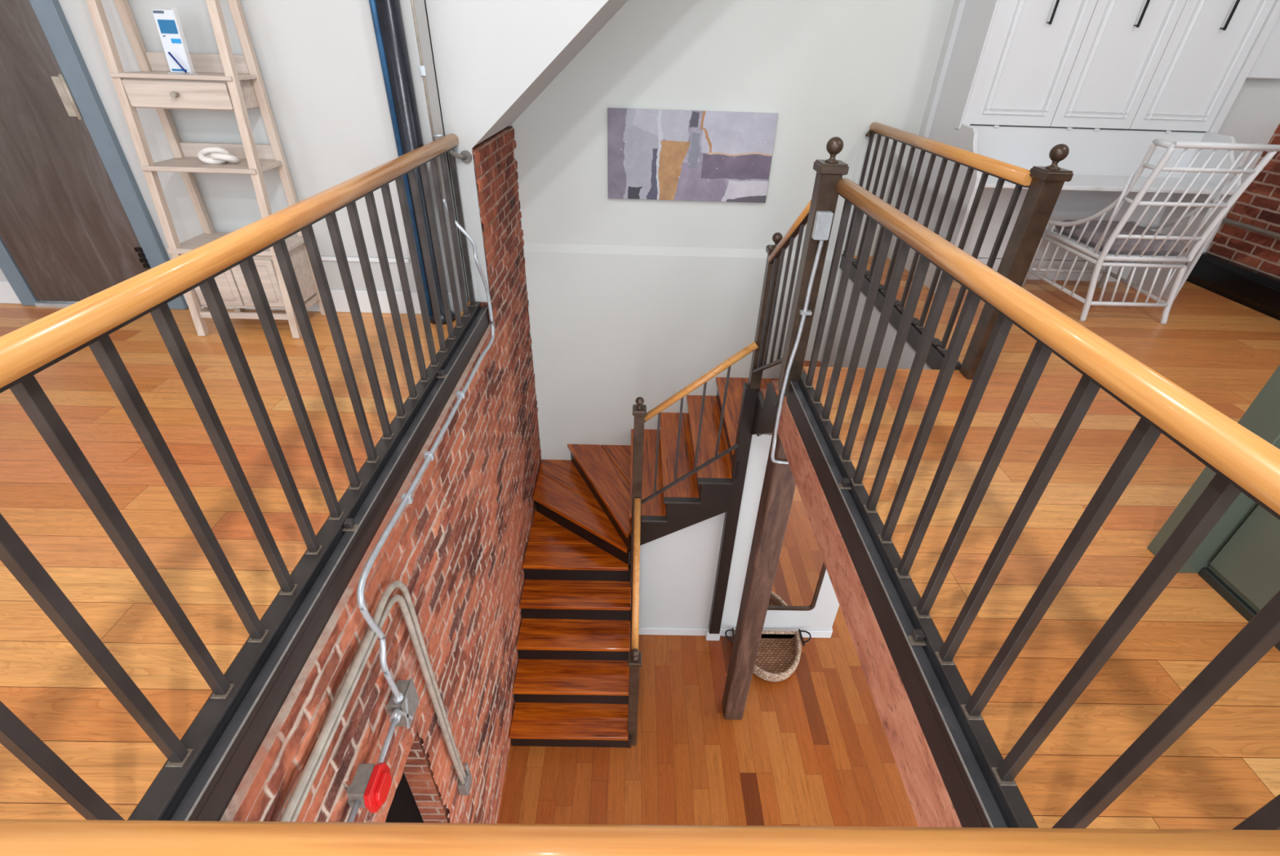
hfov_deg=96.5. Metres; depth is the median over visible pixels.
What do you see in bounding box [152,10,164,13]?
print
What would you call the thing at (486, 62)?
wall
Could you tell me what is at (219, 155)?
ornament
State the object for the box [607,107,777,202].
canvas
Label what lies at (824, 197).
newel post
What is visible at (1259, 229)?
pipe
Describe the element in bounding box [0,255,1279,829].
floor
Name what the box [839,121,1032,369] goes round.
balustrade
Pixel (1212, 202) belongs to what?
rattan chair
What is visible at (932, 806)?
brick wall
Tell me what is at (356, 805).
conduit
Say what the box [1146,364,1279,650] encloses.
tall cabinet
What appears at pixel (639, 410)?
newel post
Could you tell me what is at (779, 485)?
timber post
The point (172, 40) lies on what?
print
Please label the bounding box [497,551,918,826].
floor
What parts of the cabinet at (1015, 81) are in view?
panel, door, moulding, handle, panel, door, moulding, handle, door, moulding, panel, handle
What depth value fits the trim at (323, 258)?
3.23 m
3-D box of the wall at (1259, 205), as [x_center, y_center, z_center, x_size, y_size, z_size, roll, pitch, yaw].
[4.325,0.430,1.068,0.200,1.060,7.300,1,34,-1]
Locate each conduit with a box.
[279,580,472,821]
[346,799,360,822]
[356,0,494,697]
[376,718,397,764]
[770,210,833,463]
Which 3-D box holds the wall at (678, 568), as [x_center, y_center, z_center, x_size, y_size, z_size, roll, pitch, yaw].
[0.912,0.541,5.237,1.890,2.690,1.180,1,34,-1]
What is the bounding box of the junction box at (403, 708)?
[386,677,419,728]
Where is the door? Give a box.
[0,0,188,309]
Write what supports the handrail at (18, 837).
on the floor at (1223, 351)
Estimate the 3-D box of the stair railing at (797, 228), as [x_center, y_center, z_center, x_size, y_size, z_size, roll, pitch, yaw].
[0.783,-0.706,3.156,0.052,1.298,0.761,1,34,-1]
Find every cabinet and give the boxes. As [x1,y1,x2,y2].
[887,0,1279,299]
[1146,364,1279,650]
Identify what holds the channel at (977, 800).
attached to the floor at (1223, 351)
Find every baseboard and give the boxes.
[0,280,21,303]
[182,288,454,314]
[638,626,706,635]
[720,627,832,637]
[1186,252,1279,320]
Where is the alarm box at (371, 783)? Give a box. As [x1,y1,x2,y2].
[346,761,391,812]
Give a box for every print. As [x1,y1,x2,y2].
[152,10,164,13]
[157,19,177,33]
[170,38,181,43]
[171,68,186,71]
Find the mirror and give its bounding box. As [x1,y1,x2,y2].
[767,484,826,610]
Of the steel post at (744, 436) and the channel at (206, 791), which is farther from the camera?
the steel post at (744, 436)
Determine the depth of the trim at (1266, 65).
3.52 m
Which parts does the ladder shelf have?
post, knob, drawer, post, shelf, shelf, shelf, cabinet door, shelf, post, cabinet door, post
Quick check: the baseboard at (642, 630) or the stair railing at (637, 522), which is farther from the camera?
the baseboard at (642, 630)
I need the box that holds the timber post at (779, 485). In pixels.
[721,423,795,719]
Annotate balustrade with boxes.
[0,133,479,820]
[799,177,1279,829]
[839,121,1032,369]
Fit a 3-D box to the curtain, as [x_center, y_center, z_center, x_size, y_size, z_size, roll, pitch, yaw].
[-1.114,-2.009,2.440,0.150,3.300,0.150,1,34,-1]
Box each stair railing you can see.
[631,497,640,649]
[641,340,758,504]
[752,199,811,373]
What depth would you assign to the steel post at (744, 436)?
4.49 m
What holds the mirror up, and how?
attached to the wall at (678, 568)
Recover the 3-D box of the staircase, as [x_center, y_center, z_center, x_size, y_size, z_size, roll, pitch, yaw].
[0.324,0.586,4.612,2.606,3.274,2.297,1,34,-1]
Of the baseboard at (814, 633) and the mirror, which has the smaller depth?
the mirror
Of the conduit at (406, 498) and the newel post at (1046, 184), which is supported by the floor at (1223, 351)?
the newel post at (1046, 184)
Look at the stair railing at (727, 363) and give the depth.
3.97 m
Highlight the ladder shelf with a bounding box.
[85,0,325,337]
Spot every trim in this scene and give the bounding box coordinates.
[320,256,409,262]
[705,626,720,639]
[1246,14,1279,79]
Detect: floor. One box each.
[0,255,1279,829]
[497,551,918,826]
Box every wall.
[0,0,627,313]
[219,125,541,822]
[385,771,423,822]
[509,0,954,460]
[639,432,839,630]
[777,395,962,826]
[819,269,931,368]
[1203,78,1279,252]
[1205,123,1279,278]
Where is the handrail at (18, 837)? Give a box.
[0,818,1279,855]
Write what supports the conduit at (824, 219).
attached to the newel post at (824, 197)
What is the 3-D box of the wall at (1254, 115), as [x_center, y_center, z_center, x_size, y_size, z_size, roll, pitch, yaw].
[4.081,-0.606,0.589,0.750,3.300,7.650,1,34,-1]
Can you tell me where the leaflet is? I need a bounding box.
[151,9,191,72]
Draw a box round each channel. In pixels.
[159,304,489,820]
[786,378,1017,827]
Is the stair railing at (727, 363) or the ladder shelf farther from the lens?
the stair railing at (727, 363)
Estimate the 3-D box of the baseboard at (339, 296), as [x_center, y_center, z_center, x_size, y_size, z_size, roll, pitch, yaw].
[-1.875,-0.751,3.369,1.600,0.135,0.017,1,34,-1]
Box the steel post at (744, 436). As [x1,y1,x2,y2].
[708,382,759,633]
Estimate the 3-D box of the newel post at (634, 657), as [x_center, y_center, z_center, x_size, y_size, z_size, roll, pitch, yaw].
[-0.051,2.037,4.292,0.096,1.193,0.096,1,34,-1]
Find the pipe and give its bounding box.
[1222,217,1279,238]
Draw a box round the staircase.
[509,360,821,747]
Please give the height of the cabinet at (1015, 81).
2.900 m
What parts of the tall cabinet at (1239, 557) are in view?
door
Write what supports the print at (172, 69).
attached to the leaflet
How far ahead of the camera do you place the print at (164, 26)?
2.51 m
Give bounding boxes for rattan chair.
[1022,138,1279,324]
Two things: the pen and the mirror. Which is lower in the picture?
the mirror
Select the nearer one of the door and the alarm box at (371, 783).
the alarm box at (371, 783)
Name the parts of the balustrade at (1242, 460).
handrail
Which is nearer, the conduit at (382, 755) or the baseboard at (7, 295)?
the conduit at (382, 755)
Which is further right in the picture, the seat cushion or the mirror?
the seat cushion
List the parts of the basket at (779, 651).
handle, handle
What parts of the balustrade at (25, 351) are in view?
handrail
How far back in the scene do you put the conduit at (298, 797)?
2.00 m
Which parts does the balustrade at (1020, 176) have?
plate, plate, plate, plate, plate, handrail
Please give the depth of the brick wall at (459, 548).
2.99 m
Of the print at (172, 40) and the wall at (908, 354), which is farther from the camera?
the wall at (908, 354)
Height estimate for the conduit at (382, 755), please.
0.040 m
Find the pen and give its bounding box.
[168,51,186,72]
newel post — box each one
[627,648,641,745]
[629,396,646,589]
[747,231,785,388]
[777,136,848,391]
[959,143,1073,379]
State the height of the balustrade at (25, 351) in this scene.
0.994 m
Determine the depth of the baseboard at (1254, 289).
3.96 m
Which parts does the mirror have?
frame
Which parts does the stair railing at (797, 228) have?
handrail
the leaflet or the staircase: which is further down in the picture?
the staircase
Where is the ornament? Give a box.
[197,146,239,164]
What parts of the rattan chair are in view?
leg, rail, cross rail, rail, rail, leg, arm, seat, leg, cross rail, rail, cross rail, cross rail, cross rail, rail, cross rail, arm, cross rail, leg, rail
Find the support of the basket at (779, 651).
on the floor at (811, 746)
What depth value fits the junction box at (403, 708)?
2.21 m
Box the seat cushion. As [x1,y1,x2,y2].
[1055,219,1187,254]
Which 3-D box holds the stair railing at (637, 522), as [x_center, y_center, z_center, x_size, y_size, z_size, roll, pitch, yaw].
[-0.038,1.403,4.435,0.052,1.524,0.898,1,34,-1]
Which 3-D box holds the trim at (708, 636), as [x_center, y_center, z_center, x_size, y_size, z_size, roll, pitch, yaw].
[0.692,1.954,5.427,0.130,0.115,0.070,1,34,-1]
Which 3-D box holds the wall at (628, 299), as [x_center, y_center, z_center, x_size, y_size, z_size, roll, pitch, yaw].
[1.586,-1.424,4.684,5.650,6.610,0.124,1,34,-1]
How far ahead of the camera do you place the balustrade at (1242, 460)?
1.24 m
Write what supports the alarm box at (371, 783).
attached to the brick wall at (459, 548)
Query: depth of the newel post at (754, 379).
3.60 m
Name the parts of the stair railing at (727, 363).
handrail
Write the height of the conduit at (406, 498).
3.346 m
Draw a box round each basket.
[724,627,811,681]

